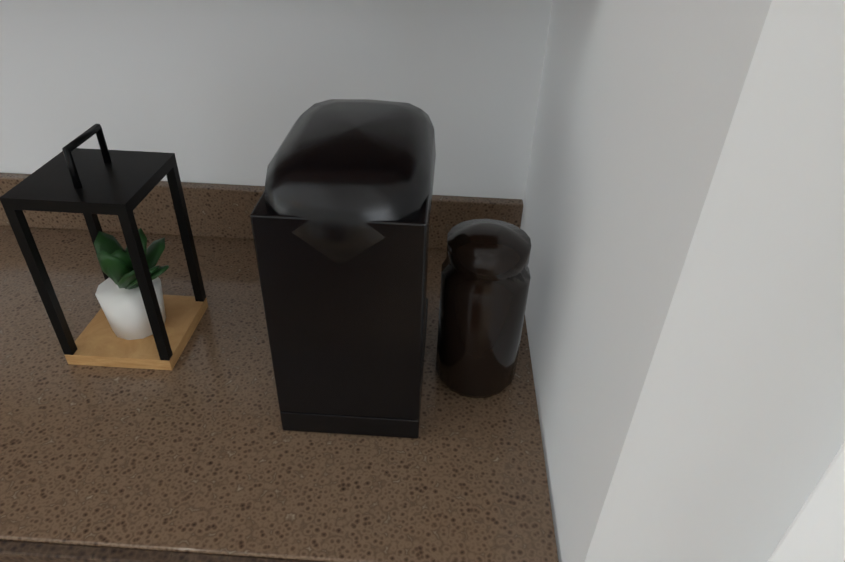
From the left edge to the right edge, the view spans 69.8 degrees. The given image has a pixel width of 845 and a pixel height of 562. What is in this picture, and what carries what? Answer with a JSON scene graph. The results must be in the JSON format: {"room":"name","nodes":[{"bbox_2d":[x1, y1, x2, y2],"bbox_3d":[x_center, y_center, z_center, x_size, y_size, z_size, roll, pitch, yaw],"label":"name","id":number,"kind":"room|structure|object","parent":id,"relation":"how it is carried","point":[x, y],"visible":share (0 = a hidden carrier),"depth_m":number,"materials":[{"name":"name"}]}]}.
{"room":"kitchen","nodes":[
{"label":"kitchen","id":0,"kind":"room"},
{"bbox_2d":[0,0,551,204],"bbox_3d":[-2.161,-0.652,0.954,11.600,2.850,0.160,3,35,2],"label":"wall","id":1,"kind":"structure","parent":0,"point":[220,91],"depth_m":0.96,"materials":[{"name":"white paint"}]},
{"bbox_2d":[520,0,844,561],"bbox_3d":[1.872,-0.005,0.245,3.440,2.850,1.311,3,35,2],"label":"wall","id":2,"kind":"structure","parent":0,"point":[683,221],"depth_m":0.38,"materials":[{"name":"white paint"}]},
{"bbox_2d":[767,442,844,561],"bbox_3d":[0.471,0.399,0.171,0.571,2.185,0.571,3,35,2],"label":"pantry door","id":3,"kind":"structure","parent":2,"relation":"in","point":[815,531],"depth_m":0.32,"materials":[{"name":"white paint"}]},
{"bbox_3d":[-2.385,2.501,-0.953,11.920,0.120,6.920,3,35,2],"label":"floor","id":4,"kind":"structure","parent":0,"visible":0},
{"bbox_2d":[0,173,558,561],"bbox_3d":[-0.804,0.404,1.115,1.897,1.020,0.637,3,35,2],"label":"countertop","id":5,"kind":"structure","parent":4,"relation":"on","point":[197,453],"depth_m":0.73,"materials":[{"name":"brown stone"}]},
{"bbox_2d":[0,124,207,369],"bbox_3d":[-0.405,-0.047,0.799,0.144,0.304,0.144,3,35,2],"label":"lantern","id":6,"kind":"object","parent":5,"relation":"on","point":[139,320],"visible":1,"depth_m":0.79,"materials":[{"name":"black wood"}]},
{"bbox_2d":[250,99,435,438],"bbox_3d":[-0.077,-0.027,0.755,0.173,0.342,0.280,3,35,2],"label":"coffee maker","id":7,"kind":"object","parent":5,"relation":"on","point":[340,216],"visible":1,"depth_m":0.62,"materials":[{"name":"black plastic"},{"name":"dark tinted glass"},{"name":"black metal"}]},
{"bbox_2d":[436,219,530,397],"bbox_3d":[0.076,0.035,0.776,0.108,0.225,0.110,3,35,2],"label":"canister","id":8,"kind":"object","parent":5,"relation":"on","point":[485,280],"visible":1,"depth_m":0.72,"materials":[{"name":"black glass"}]}
]}

